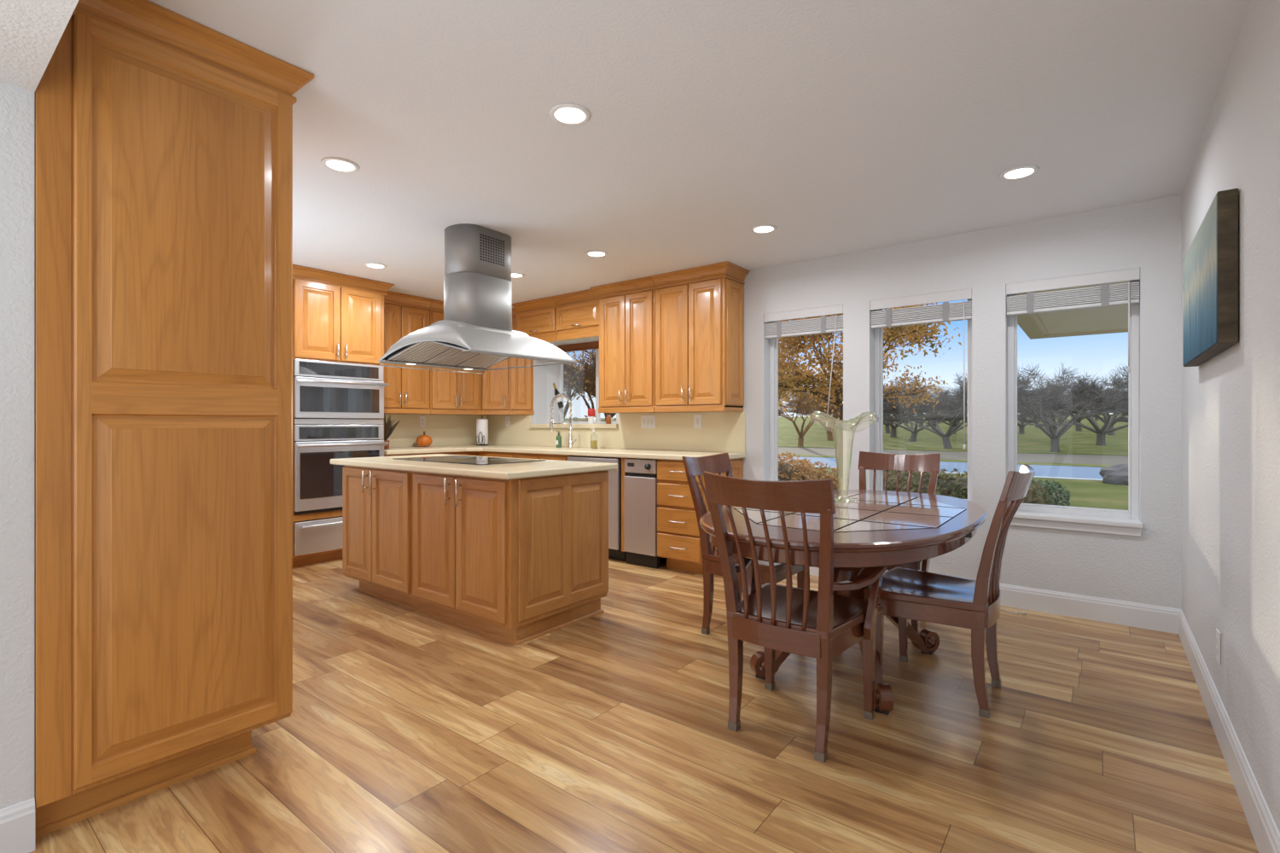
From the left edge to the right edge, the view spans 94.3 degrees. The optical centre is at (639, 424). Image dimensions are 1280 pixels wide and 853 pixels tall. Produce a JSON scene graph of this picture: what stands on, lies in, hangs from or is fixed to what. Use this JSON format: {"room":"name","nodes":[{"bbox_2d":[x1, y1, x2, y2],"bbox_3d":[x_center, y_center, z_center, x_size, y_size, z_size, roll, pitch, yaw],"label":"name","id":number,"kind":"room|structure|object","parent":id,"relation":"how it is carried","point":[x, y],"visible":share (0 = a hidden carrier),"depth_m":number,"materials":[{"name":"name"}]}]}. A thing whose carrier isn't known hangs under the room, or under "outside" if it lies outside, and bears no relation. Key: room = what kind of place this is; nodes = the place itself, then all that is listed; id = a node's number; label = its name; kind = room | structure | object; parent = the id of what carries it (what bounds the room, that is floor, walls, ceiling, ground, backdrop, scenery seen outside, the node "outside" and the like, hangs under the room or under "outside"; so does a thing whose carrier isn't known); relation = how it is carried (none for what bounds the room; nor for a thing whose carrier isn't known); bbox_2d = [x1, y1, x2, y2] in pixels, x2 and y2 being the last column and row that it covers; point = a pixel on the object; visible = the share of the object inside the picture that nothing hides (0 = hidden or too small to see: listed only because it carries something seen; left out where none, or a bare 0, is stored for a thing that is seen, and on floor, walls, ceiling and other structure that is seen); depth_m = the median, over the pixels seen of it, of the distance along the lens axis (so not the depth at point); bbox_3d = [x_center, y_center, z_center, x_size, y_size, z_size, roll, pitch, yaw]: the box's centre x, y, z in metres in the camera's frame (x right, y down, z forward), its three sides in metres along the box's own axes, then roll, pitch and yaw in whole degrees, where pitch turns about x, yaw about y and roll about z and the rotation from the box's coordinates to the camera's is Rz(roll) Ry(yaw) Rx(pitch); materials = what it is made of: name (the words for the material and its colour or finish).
{"room":"eat-in kitchen","nodes":[
{"label":"eat-in kitchen","id":0,"kind":"room"},
{"bbox_2d":[0,0,78,809],"bbox_3d":[-2.031,-0.053,1.791,6.115,2.440,0.200,0,0,38],"label":"wall","id":1,"kind":"structure","parent":0,"point":[31,31],"depth_m":1.60,"materials":[{"name":"paint"}]},
{"bbox_2d":[0,797,34,852],"bbox_3d":[-1.744,1.098,1.524,0.015,0.138,0.270,0,0,38],"label":"baseboard","id":2,"kind":"structure","parent":1,"relation":"attached to","point":[17,822],"depth_m":1.60,"materials":[{"name":"white paint"}]},
{"bbox_2d":[392,413,471,448],"bbox_3d":[-4.463,-0.053,3.767,0.150,2.440,8.780,0,0,38],"label":"wall","id":3,"kind":"structure","parent":0,"point":[394,414],"depth_m":6.35,"materials":[{"name":"paint"}]},
{"bbox_2d":[384,290,432,414],"bbox_3d":[-2.458,-0.687,5.913,0.384,1.168,0.640,0,0,38],"label":"upper cabinet","id":4,"kind":"object","parent":3,"relation":"attached to","point":[407,392],"visible":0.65,"depth_m":5.83,"materials":[{"name":"brown wood"}]},
{"bbox_2d":[415,299,482,414],"bbox_3d":[-2.062,-0.687,6.423,0.384,1.168,0.642,0,0,38],"label":"upper cabinet","id":5,"kind":"object","parent":3,"relation":"attached to","point":[450,392],"visible":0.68,"depth_m":6.27,"materials":[{"name":"brown wood"}]},
{"bbox_2d":[29,557,1258,852],"bbox_3d":[-1.988,1.227,1.846,6.415,0.120,8.780,0,0,38],"label":"floor","id":6,"kind":"structure","parent":0,"point":[407,730],"depth_m":2.13,"materials":[{"name":"brown wood"}]},
{"bbox_2d":[34,0,314,838],"bbox_3d":[-1.911,-0.052,2.275,1.291,2.438,0.708,0,0,38],"label":"pantry cabinet","id":7,"kind":"object","parent":6,"relation":"on","point":[163,138],"visible":0.98,"depth_m":1.83,"materials":[{"name":"brown wood"}]},
{"bbox_2d":[292,264,394,567],"bbox_3d":[-2.758,-0.052,5.257,0.713,2.438,0.866,0,0,38],"label":"tall cabinet","id":8,"kind":"object","parent":6,"relation":"on","point":[337,317],"depth_m":4.99,"materials":[{"name":"brown wood"}]},
{"bbox_2d":[293,359,388,515],"bbox_3d":[-2.746,0.104,5.219,0.662,1.254,0.760,0,0,38],"label":"wall oven","id":9,"kind":"object","parent":8,"relation":"in","point":[339,407],"visible":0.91,"depth_m":4.97,"materials":[{"name":"metal"}]},
{"bbox_2d":[384,451,477,456],"bbox_3d":[-2.052,0.726,6.207,0.664,0.883,1.603,0,0,38],"label":"base cabinet","id":10,"kind":"object","parent":6,"relation":"on","point":[465,453],"visible":0.02,"depth_m":5.96,"materials":[{"name":"brown wood"}]},
{"bbox_2d":[384,444,745,460],"bbox_3d":[-0.962,0.262,5.359,3.426,0.040,1.606,0,0,38],"label":"countertop","id":11,"kind":"structure","parent":10,"relation":"on","point":[621,453],"depth_m":5.49,"materials":[{"name":"beige stone"}]},
{"bbox_2d":[384,413,399,449],"bbox_3d":[-2.446,0.055,5.653,0.329,0.369,0.296,0,0,-29],"label":"spiky plant","id":12,"kind":"object","parent":11,"relation":"on","point":[388,429],"visible":0.58,"depth_m":5.65,"materials":[{"name":"green plant"}]},
{"bbox_2d":[416,431,432,447],"bbox_3d":[-2.266,0.158,6.245,0.161,0.163,0.162,0,0,38],"label":"pumpkin","id":13,"kind":"object","parent":11,"relation":"on","point":[423,440],"visible":1,"depth_m":6.19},
{"bbox_2d":[475,416,488,445],"bbox_3d":[-1.777,0.072,6.674,0.140,0.335,0.156,0,0,0],"label":"paper towel holder","id":14,"kind":"object","parent":11,"relation":"on","point":[481,424],"visible":1,"depth_m":6.63,"materials":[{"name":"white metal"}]},
{"bbox_2d":[555,431,561,448],"bbox_3d":[-0.837,0.159,6.104,0.064,0.165,0.058,0,0,38],"label":"soap bottle","id":15,"kind":"object","parent":11,"relation":"on","point":[558,442],"visible":1,"depth_m":6.08,"materials":[{"name":"green plastic"}]},
{"bbox_2d":[549,393,575,448],"bbox_3d":[-0.762,-0.033,5.963,0.332,0.548,0.063,0,0,29],"label":"kitchen faucet","id":16,"kind":"object","parent":11,"relation":"on","point":[551,427],"visible":1,"depth_m":5.93,"materials":[{"name":"silver metal"}]},
{"bbox_2d":[568,418,573,448],"bbox_3d":[-0.691,0.094,5.928,0.056,0.294,0.055,0,0,38],"label":"faucet","id":17,"kind":"object","parent":16,"relation":"on","point":[571,443],"depth_m":5.91,"materials":[{"name":"silver metal"}]},
{"bbox_2d":[621,458,626,552],"bbox_3d":[0.038,0.678,5.220,0.044,0.788,0.585,0,0,38],"label":"filler panel","id":18,"kind":"object","parent":11,"relation":"attached to","point":[623,472],"visible":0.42,"depth_m":4.99,"materials":[{"name":"brown wood"}]},
{"bbox_2d":[342,465,608,645],"bbox_3d":[-1.147,0.726,3.896,1.791,0.883,0.821,0,0,38],"label":"kitchen island","id":19,"kind":"object","parent":6,"relation":"on","point":[517,561],"visible":0.98,"depth_m":3.40,"materials":[{"name":"brown wood"}]},
{"bbox_2d":[329,453,618,479],"bbox_3d":[-1.155,0.264,3.927,1.910,0.038,0.880,0,0,38],"label":"island countertop","id":20,"kind":"structure","parent":19,"relation":"on","point":[547,468],"depth_m":3.47,"materials":[{"name":"beige stone"}]},
{"bbox_2d":[392,455,545,465],"bbox_3d":[-1.170,0.241,4.022,0.980,0.006,0.520,0,0,38],"label":"cooktop","id":21,"kind":"object","parent":20,"relation":"in","point":[448,459],"visible":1,"depth_m":3.91,"materials":[{"name":"black glass"}]},
{"bbox_2d":[477,451,569,460],"bbox_3d":[-1.010,0.726,6.006,1.330,0.883,0.644,0,0,38],"label":"base cabinet","id":22,"kind":"object","parent":6,"relation":"on","point":[558,457],"visible":0.07,"depth_m":5.75,"materials":[{"name":"brown wood"}]},
{"bbox_2d":[567,455,626,560],"bbox_3d":[-0.247,0.725,5.396,0.615,0.876,0.657,0,0,38],"label":"dishwasher","id":23,"kind":"object","parent":6,"relation":"on","point":[614,476],"visible":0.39,"depth_m":5.03,"materials":[{"name":"silver metal"}]},
{"bbox_2d":[623,458,659,568],"bbox_3d":[0.175,0.725,5.090,0.320,0.876,0.622,0,0,38],"label":"trash compactor","id":24,"kind":"object","parent":6,"relation":"on","point":[640,478],"visible":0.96,"depth_m":4.85,"materials":[{"name":"silver metal"}]},
{"bbox_2d":[657,458,742,574],"bbox_3d":[0.484,0.726,4.846,0.460,0.883,0.645,0,0,38],"label":"base cabinet","id":25,"kind":"object","parent":6,"relation":"on","point":[678,541],"visible":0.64,"depth_m":4.65,"materials":[{"name":"brown wood"}]},
{"bbox_2d":[681,453,804,652],"bbox_3d":[0.593,0.673,3.352,0.621,0.988,0.512,0,0,38],"label":"dining chair","id":26,"kind":"object","parent":6,"relation":"on","point":[718,463],"visible":0.27,"depth_m":3.29,"materials":[{"name":"brown wood"}]},
{"bbox_2d":[703,471,890,763],"bbox_3d":[0.589,0.673,2.295,0.614,0.988,0.622,0,0,38],"label":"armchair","id":27,"kind":"object","parent":6,"relation":"on","point":[822,625],"visible":0.97,"depth_m":2.16,"materials":[{"name":"brown wood"}]},
{"bbox_2d":[699,489,987,715],"bbox_3d":[1.018,0.789,2.887,1.149,0.757,1.897,0,0,38],"label":"dining table","id":28,"kind":"object","parent":6,"relation":"on","point":[881,528],"visible":0.61,"depth_m":2.41,"materials":[{"name":"brown wood"}]},
{"bbox_2d":[808,411,878,501],"bbox_3d":[1.086,0.175,3.170,0.361,0.489,0.234,0,0,-2],"label":"glass vase","id":29,"kind":"object","parent":28,"relation":"on","point":[829,421],"visible":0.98,"depth_m":3.17,"materials":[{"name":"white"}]},
{"bbox_2d":[857,451,940,634],"bbox_3d":[1.493,0.673,3.590,0.614,0.988,0.622,0,0,38],"label":"dining chair","id":30,"kind":"object","parent":6,"relation":"on","point":[923,463],"visible":0.18,"depth_m":3.76,"materials":[{"name":"brown wood"}]},
{"bbox_2d":[864,464,1035,719],"bbox_3d":[1.361,0.673,2.604,0.621,0.988,0.512,0,0,38],"label":"dining chair","id":31,"kind":"object","parent":6,"relation":"on","point":[905,594],"visible":0.91,"depth_m":2.45,"materials":[{"name":"brown wood"}]},
{"bbox_2d":[147,0,1250,308],"bbox_3d":[-1.988,-1.348,1.846,6.415,0.150,8.780,0,0,38],"label":"ceiling","id":32,"kind":"structure","parent":0,"point":[840,126],"depth_m":2.45,"materials":[{"name":"paint"}]},
{"bbox_2d":[320,157,359,173],"bbox_3d":[-1.470,-1.268,2.915,0.170,0.010,0.170,0,0,38],"label":"recessed light","id":33,"kind":"object","parent":32,"relation":"in","point":[340,165],"visible":1,"depth_m":2.91,"materials":[{"name":"white plastic"}]},
{"bbox_2d":[363,262,386,268],"bbox_3d":[-2.121,-1.268,4.763,0.170,0.010,0.170,0,0,38],"label":"recessed light","id":34,"kind":"object","parent":32,"relation":"in","point":[375,265],"visible":1,"depth_m":4.75,"materials":[{"name":"white plastic"}]},
{"bbox_2d":[378,223,576,374],"bbox_3d":[-1.084,-0.828,3.986,1.000,0.888,0.860,0,0,38],"label":"range hood","id":35,"kind":"object","parent":32,"relation":"hanging from","point":[475,333],"visible":1,"depth_m":3.83,"materials":[{"name":"metal"}]},
{"bbox_2d":[479,233,504,266],"bbox_3d":[-0.966,-1.137,3.887,0.002,0.169,0.198,0,0,38],"label":"vent grille","id":36,"kind":"object","parent":35,"relation":"attached to","point":[491,247],"depth_m":3.88,"materials":[{"name":"silver metal"}]},
{"bbox_2d":[549,103,590,126],"bbox_3d":[-0.287,-1.268,2.440,0.170,0.010,0.170,0,0,38],"label":"recessed light","id":37,"kind":"object","parent":32,"relation":"in","point":[571,114],"visible":1,"depth_m":2.43,"materials":[{"name":"white plastic"}]},
{"bbox_2d":[585,250,607,257],"bbox_3d":[-0.325,-1.268,4.430,0.170,0.010,0.170,0,0,38],"label":"recessed light","id":38,"kind":"object","parent":32,"relation":"in","point":[596,253],"visible":1,"depth_m":4.42,"materials":[{"name":"white plastic"}]},
{"bbox_2d":[750,224,777,233],"bbox_3d":[0.806,-1.268,3.869,0.170,0.010,0.170,0,0,38],"label":"recessed light","id":39,"kind":"object","parent":32,"relation":"in","point":[762,229],"visible":1,"depth_m":3.86,"materials":[{"name":"white plastic"}]},
{"bbox_2d":[999,164,1039,180],"bbox_3d":[1.916,-1.268,3.003,0.170,0.010,0.170,0,0,38],"label":"recessed light","id":40,"kind":"object","parent":32,"relation":"in","point":[1022,171],"visible":1,"depth_m":3.00,"materials":[{"name":"white plastic"}]},
{"bbox_2d":[500,194,1181,609],"bbox_3d":[0.648,-0.053,5.244,6.415,2.440,0.180,0,0,38],"label":"wall","id":41,"kind":"structure","parent":0,"point":[1146,568],"depth_m":3.80,"materials":[{"name":"paint"}]},
{"bbox_2d":[466,308,534,415],"bbox_3d":[-1.596,-0.687,6.640,0.853,1.168,0.360,0,0,38],"label":"upper cabinet","id":42,"kind":"object","parent":41,"relation":"attached to","point":[509,391],"visible":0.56,"depth_m":6.55,"materials":[{"name":"brown wood"}]},
{"bbox_2d":[512,296,556,342],"bbox_3d":[-1.016,-1.052,6.219,0.606,0.438,0.314,0,0,38],"label":"upper cabinet","id":43,"kind":"object","parent":41,"relation":"attached to","point":[537,318],"visible":0.67,"depth_m":6.09,"materials":[{"name":"brown wood"}]},
{"bbox_2d":[384,412,745,453],"bbox_3d":[-0.963,0.070,5.361,3.424,0.342,1.607,0,0,38],"label":"backsplash","id":44,"kind":"structure","parent":41,"relation":"attached to","point":[719,432],"depth_m":5.91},
{"bbox_2d":[418,416,425,427],"bbox_3d":[-2.329,-0.023,6.364,0.007,0.118,0.075,0,0,38],"label":"wall outlet","id":45,"kind":"object","parent":44,"relation":"attached to","point":[421,419],"visible":1,"depth_m":6.36,"materials":[{"name":"white plastic"}]},
{"bbox_2d":[640,415,655,428],"bbox_3d":[0.076,-0.020,5.546,0.165,0.120,0.009,0,0,38],"label":"light switch","id":46,"kind":"object","parent":44,"relation":"attached to","point":[647,421],"visible":1,"depth_m":5.55,"materials":[{"name":"white plastic"}]},
{"bbox_2d":[693,414,701,428],"bbox_3d":[0.506,-0.023,5.212,0.080,0.120,0.009,0,0,38],"label":"light switch","id":47,"kind":"object","parent":44,"relation":"attached to","point":[697,418],"visible":1,"depth_m":5.21,"materials":[{"name":"white plastic"}]},
{"bbox_2d":[529,338,618,428],"bbox_3d":[-0.587,-0.440,6.319,1.255,0.967,0.455,0,0,38],"label":"window","id":48,"kind":"structure","parent":41,"relation":"in","point":[555,373],"depth_m":6.61,"materials":[{"name":"white paint"}]},
{"bbox_2d":[557,341,599,352],"bbox_3d":[-0.489,-0.852,6.442,1.130,0.078,0.040,0,0,38],"label":"rolled shade","id":49,"kind":"object","parent":48,"relation":"attached to","point":[589,345],"depth_m":6.55,"materials":[{"name":"fabric"}]},
{"bbox_2d":[587,408,595,424],"bbox_3d":[-0.506,-0.081,6.215,0.080,0.159,0.079,0,0,38],"label":"hand soap","id":50,"kind":"object","parent":48,"relation":"on","point":[591,412],"visible":1,"depth_m":6.18,"materials":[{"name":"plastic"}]},
{"bbox_2d":[552,289,599,341],"bbox_3d":[-0.535,-1.052,5.846,0.603,0.438,0.314,0,0,38],"label":"upper cabinet","id":51,"kind":"object","parent":41,"relation":"attached to","point":[577,312],"visible":0.77,"depth_m":5.76,"materials":[{"name":"brown wood"}]},
{"bbox_2d":[590,275,669,413],"bbox_3d":[-0.074,-0.687,5.457,0.704,1.168,0.364,0,0,38],"label":"upper cabinet","id":52,"kind":"object","parent":41,"relation":"attached to","point":[626,308],"visible":0.87,"depth_m":5.31,"materials":[{"name":"brown wood"}]},
{"bbox_2d":[651,261,749,413],"bbox_3d":[0.501,-0.687,5.011,0.744,1.168,0.364,0,0,38],"label":"upper cabinet","id":53,"kind":"object","parent":41,"relation":"attached to","point":[700,311],"visible":1,"depth_m":4.87,"materials":[{"name":"brown wood"}]},
{"bbox_2d":[769,320,778,481],"bbox_3d":[1.309,-0.127,4.705,0.672,1.543,0.210,0,0,38],"label":"window frame","id":54,"kind":"structure","parent":41,"relation":"in","point":[773,342],"depth_m":4.93,"materials":[{"name":"white paint"}]},
{"bbox_2d":[763,304,843,426],"bbox_3d":[1.285,-0.438,4.674,0.644,0.920,0.070,0,0,38],"label":"window blind","id":55,"kind":"object","parent":41,"relation":"attached to","point":[823,324],"visible":0.93,"depth_m":4.64,"materials":[{"name":"white plastic"}]},
{"bbox_2d":[874,298,971,501],"bbox_3d":[1.978,-0.127,4.186,0.684,1.543,0.210,0,0,38],"label":"window","id":56,"kind":"structure","parent":41,"relation":"in","point":[878,332],"depth_m":4.41,"materials":[{"name":"white paint"}]},
{"bbox_2d":[869,288,971,449],"bbox_3d":[1.954,-0.363,4.154,0.656,1.070,0.070,0,0,38],"label":"window blind","id":57,"kind":"object","parent":56,"relation":"attached to","point":[946,311],"visible":0.89,"depth_m":4.11,"materials":[{"name":"white plastic"}]},
{"bbox_2d":[809,566,1181,634],"bbox_3d":[1.943,1.098,4.115,2.685,0.138,0.015,0,0,38],"label":"baseboard","id":58,"kind":"structure","parent":41,"relation":"attached to","point":[1127,613],"depth_m":3.54,"materials":[{"name":"white paint"}]},
{"bbox_2d":[1007,279,1143,536],"bbox_3d":[2.651,-0.127,3.664,0.686,1.543,0.210,0,0,38],"label":"window","id":59,"kind":"structure","parent":41,"relation":"in","point":[1079,519],"depth_m":3.58,"materials":[{"name":"white paint"}]},
{"bbox_2d":[1006,267,1140,372],"bbox_3d":[2.626,-0.598,3.633,0.658,0.600,0.070,0,0,38],"label":"window blind","id":60,"kind":"object","parent":59,"relation":"attached to","point":[1104,295],"visible":1,"depth_m":3.60,"materials":[{"name":"white plastic"}]},
{"bbox_2d":[1181,0,1279,833],"bbox_3d":[0.487,-0.053,-0.074,0.150,2.440,8.780,0,0,38],"label":"wall","id":61,"kind":"structure","parent":0,"point":[1230,401],"depth_m":1.89,"materials":[{"name":"paint"}]},
{"bbox_2d":[1183,188,1238,366],"bbox_3d":[2.222,-0.513,2.333,0.050,0.500,1.010,0,0,38],"label":"canvas painting","id":62,"kind":"object","parent":61,"relation":"attached to","point":[1211,260],"visible":1,"depth_m":2.04},
{"bbox_2d":[1216,628,1220,664],"bbox_3d":[2.189,0.842,2.250,0.007,0.118,0.075,0,0,38],"label":"wall outlet","id":63,"kind":"object","parent":61,"relation":"attached to","point":[1218,633],"visible":1,"depth_m":2.24,"materials":[{"name":"white plastic"}]},
{"bbox_2d":[1178,609,1279,852],"bbox_3d":[1.347,1.098,1.170,0.015,0.138,5.400,0,0,38],"label":"baseboard","id":64,"kind":"structure","parent":61,"relation":"attached to","point":[1265,834],"depth_m":1.94,"materials":[{"name":"white paint"}]},
{"label":"outside","id":65,"kind":"structure","parent":0,"visible":0},
{"bbox_2d":[564,413,1128,455],"bbox_3d":[43.475,-0.162,88.661,280.000,3.858,126.600,0,0,38],"label":"lawn","id":66,"kind":"structure","parent":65,"point":[1034,440],"depth_m":41.45,"materials":[{"name":"green plant"}]},
{"bbox_2d":[778,388,839,447],"bbox_3d":[9.653,-0.608,35.575,4.914,4.134,5.223,0,0,-10],"label":"bare tree","id":67,"kind":"object","parent":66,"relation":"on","point":[800,440],"visible":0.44,"depth_m":35.12,"materials":[{"name":"beige plant"}]},
{"bbox_2d":[784,384,839,440],"bbox_3d":[13.931,-1.225,43.343,6.725,5.057,6.328,0,0,-40],"label":"bare tree","id":68,"kind":"object","parent":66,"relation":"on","point":[829,435],"visible":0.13,"depth_m":43.15,"materials":[{"name":"beige plant"}]},
{"bbox_2d":[819,380,919,418],"bbox_3d":[13.694,-0.780,36.249,5.677,4.494,5.342,0,0,40],"label":"bare tree","id":69,"kind":"object","parent":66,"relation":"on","point":[886,404],"visible":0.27,"depth_m":34.91,"materials":[{"name":"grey plant"}]},
{"bbox_2d":[883,384,911,433],"bbox_3d":[22.209,-1.388,53.078,6.182,4.648,5.817,0,0,-22],"label":"bare tree","id":70,"kind":"object","parent":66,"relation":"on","point":[887,427],"visible":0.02,"depth_m":52.97,"materials":[{"name":"grey plant"}]},
{"bbox_2d":[883,374,935,437],"bbox_3d":[19.354,-1.291,46.562,7.383,4.857,7.690,0,0,-31],"label":"bare tree","id":71,"kind":"object","parent":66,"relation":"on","point":[893,430],"visible":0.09,"depth_m":45.46,"materials":[{"name":"grey plant"}]},
{"bbox_2d":[883,379,967,442],"bbox_3d":[18.178,-0.909,40.004,7.177,4.388,6.964,0,0,16],"label":"bare tree","id":72,"kind":"object","parent":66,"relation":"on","point":[914,432],"visible":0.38,"depth_m":39.90,"materials":[{"name":"grey plant"}]},
{"bbox_2d":[904,384,963,430],"bbox_3d":[28.992,-1.572,59.012,6.912,4.546,7.198,0,0,27],"label":"bare tree","id":73,"kind":"object","parent":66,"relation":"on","point":[923,385],"visible":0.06,"depth_m":57.58,"materials":[{"name":"grey plant"}]},
{"bbox_2d":[915,380,967,434],"bbox_3d":[25.834,-1.411,49.852,7.451,4.706,7.154,0,0,21],"label":"bare tree","id":74,"kind":"object","parent":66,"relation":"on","point":[955,424],"visible":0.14,"depth_m":50.19,"materials":[{"name":"grey plant"}]},
{"bbox_2d":[883,372,1024,448],"bbox_3d":[17.182,-0.882,32.877,7.324,4.713,7.107,0,0,4],"label":"bare tree","id":75,"kind":"object","parent":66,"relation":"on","point":[945,439],"visible":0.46,"depth_m":32.51,"materials":[{"name":"grey plant"}]},
{"bbox_2d":[925,384,1031,424],"bbox_3d":[24.306,-1.039,42.948,7.040,4.304,6.831,0,0,-41],"label":"bare tree","id":76,"kind":"object","parent":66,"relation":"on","point":[952,389],"visible":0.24,"depth_m":43.48,"materials":[{"name":"grey plant"}]},
{"bbox_2d":[947,362,1063,418],"bbox_3d":[22.649,-1.227,36.813,6.713,5.048,6.316,0,0,22],"label":"bare tree","id":77,"kind":"object","parent":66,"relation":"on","point":[1021,390],"visible":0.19,"depth_m":36.23,"materials":[{"name":"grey plant"}]},
{"bbox_2d":[1017,387,1083,434],"bbox_3d":[30.354,-1.277,47.797,6.938,4.371,7.150,0,0,-23],"label":"bare tree","id":78,"kind":"object","parent":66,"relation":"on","point":[1021,427],"visible":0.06,"depth_m":47.41,"materials":[{"name":"grey plant"}]},
{"bbox_2d":[1017,366,1120,439],"bbox_3d":[27.885,-1.308,39.907,6.116,4.888,6.500,0,0,-27],"label":"bare tree","id":79,"kind":"object","parent":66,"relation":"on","point":[1040,386],"visible":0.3,"depth_m":39.61,"materials":[{"name":"grey plant"}]},
{"bbox_2d":[1017,363,1128,452],"bbox_3d":[20.285,-0.821,28.451,6.627,4.589,6.902,0,0,15],"label":"bare tree","id":80,"kind":"object","parent":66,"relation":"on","point":[1055,447],"visible":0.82,"depth_m":28.06,"materials":[{"name":"grey plant"}]},
{"bbox_2d":[1017,362,1128,445],"bbox_3d":[25.556,-1.054,33.609,7.483,4.726,7.185,0,0,34],"label":"bare tree","id":81,"kind":"object","parent":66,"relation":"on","point":[1101,433],"visible":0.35,"depth_m":33.36,"materials":[{"name":"grey plant"}]},
{"bbox_2d":[1041,372,1122,431],"bbox_3d":[37.549,-1.893,50.905,6.577,5.256,6.990,0,0,10],"label":"bare tree","id":82,"kind":"object","parent":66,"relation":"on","point":[1078,428],"visible":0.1,"depth_m":50.79,"materials":[{"name":"grey plant"}]},
{"bbox_2d":[1059,372,1128,435],"bbox_3d":[34.604,-1.558,43.579,6.650,5.000,6.257,0,0,-26],"label":"bare tree","id":83,"kind":"object","parent":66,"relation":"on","point":[1074,386],"visible":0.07,"depth_m":43.59,"materials":[{"name":"grey plant"}]},
{"bbox_2d":[1109,389,1128,422],"bbox_3d":[24.952,-0.819,26.035,7.120,4.582,6.909,0,0,22],"label":"bare tree","id":84,"kind":"object","parent":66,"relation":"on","point":[1125,419],"visible":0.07,"depth_m":28.30,"materials":[{"name":"grey plant"}]},
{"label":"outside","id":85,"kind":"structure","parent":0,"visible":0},
{"bbox_2d":[778,447,1128,465],"bbox_3d":[2.190,1.437,35.449,200.000,0.100,8.100,0,0,38],"label":"ground shoulder","id":86,"kind":"structure","parent":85,"point":[1022,457],"depth_m":25.75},
{"bbox_3d":[-0.845,-0.127,6.478,0.123,0.252,0.089,0,0,38],"label":"stand","id":87,"kind":"object","parent":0,"visible":0},
{"bbox_2d":[552,383,564,408],"bbox_3d":[-0.897,-0.309,6.516,0.148,0.283,0.063,0,0,38],"label":"wine bottle","id":88,"kind":"object","parent":87,"relation":"in","point":[559,400],"visible":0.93,"depth_m":6.49,"materials":[{"name":"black glass"}]},
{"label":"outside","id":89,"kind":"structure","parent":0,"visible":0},
{"bbox_2d":[814,466,1102,481],"bbox_3d":[-4.608,1.402,26.687,200.000,0.100,0.320,0,0,38],"label":"kerb","id":90,"kind":"object","parent":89,"point":[815,467],"depth_m":14.88,"materials":[{"name":"concrete"}]},
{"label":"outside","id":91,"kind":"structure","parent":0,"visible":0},
{"bbox_2d":[814,467,1128,510],"bbox_3d":[-4.790,1.417,18.297,150.000,0.100,13.760,0,0,38],"label":"lawn","id":92,"kind":"structure","parent":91,"point":[1096,494],"depth_m":11.82,"materials":[{"name":"green plant"}]},
{"bbox_2d":[563,349,616,421],"bbox_3d":[-1.222,-0.327,11.622,4.360,3.466,4.078,0,0,-3],"label":"tree","id":93,"kind":"object","parent":92,"relation":"on","point":[574,377],"visible":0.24,"depth_m":10.71,"materials":[{"name":"brown plant"}]},
{"bbox_2d":[778,451,843,489],"bbox_3d":[1.626,0.846,7.487,2.151,1.064,1.344,0,0,38],"label":"shrub","id":94,"kind":"object","parent":92,"relation":"on","point":[804,469],"visible":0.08,"depth_m":7.03,"materials":[{"name":"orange plant"}]},
{"bbox_2d":[778,302,961,477],"bbox_3d":[5.103,-1.395,15.805,6.198,5.525,7.156,0,0,20],"label":"autumn tree","id":95,"kind":"object","parent":92,"relation":"on","point":[794,378],"visible":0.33,"depth_m":14.09,"materials":[{"name":"brown plant"}]},
{"bbox_2d":[883,468,1056,505],"bbox_3d":[3.285,0.898,6.320,2.189,0.968,1.358,0,0,38],"label":"shrub","id":96,"kind":"object","parent":92,"relation":"on","point":[946,485],"visible":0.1,"depth_m":6.12,"materials":[{"name":"green plant"}]},
{"bbox_2d":[1029,477,1071,506],"bbox_3d":[6.411,1.143,9.908,1.321,0.501,1.085,0,0,42],"label":"shrub","id":97,"kind":"object","parent":92,"relation":"on","point":[1060,495],"visible":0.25,"depth_m":9.46,"materials":[{"name":"green plant"}]},
{"bbox_2d":[1099,462,1128,485],"bbox_3d":[11.060,1.212,13.569,0.906,0.653,0.870,0,0,38],"label":"boulder","id":98,"kind":"object","parent":92,"relation":"on","point":[1114,474],"visible":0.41,"depth_m":13.42,"materials":[{"name":"grey stone"}]},
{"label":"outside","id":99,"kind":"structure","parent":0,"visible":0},
{"bbox_3d":[6.570,1.382,4.863,5.580,0.070,6.460,0,0,38],"label":"patio","id":100,"kind":"object","parent":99,"visible":0},
{"bbox_2d":[1017,280,1128,339],"bbox_3d":[5.728,-0.013,4.789,4.820,2.760,5.290,0,0,38],"label":"porch roof","id":101,"kind":"structure","parent":100,"relation":"on","point":[1108,319],"depth_m":7.01,"materials":[{"name":"paint"}]},
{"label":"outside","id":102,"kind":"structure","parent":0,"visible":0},
{"bbox_2d":[778,455,1102,479],"bbox_3d":[-2.837,1.427,28.970,200.000,0.100,5.500,0,0,38],"label":"road","id":103,"kind":"structure","parent":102,"point":[1040,470],"depth_m":18.26,"materials":[{"name":"blue liquid"}]},
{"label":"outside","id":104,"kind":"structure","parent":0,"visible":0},
{"bbox_2d":[783,454,1112,467],"bbox_3d":[-0.722,1.417,31.696,200.000,0.100,1.400,0,0,38],"label":"verge","id":105,"kind":"structure","parent":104,"point":[805,456],"depth_m":20.46,"materials":[{"name":"green plant"}]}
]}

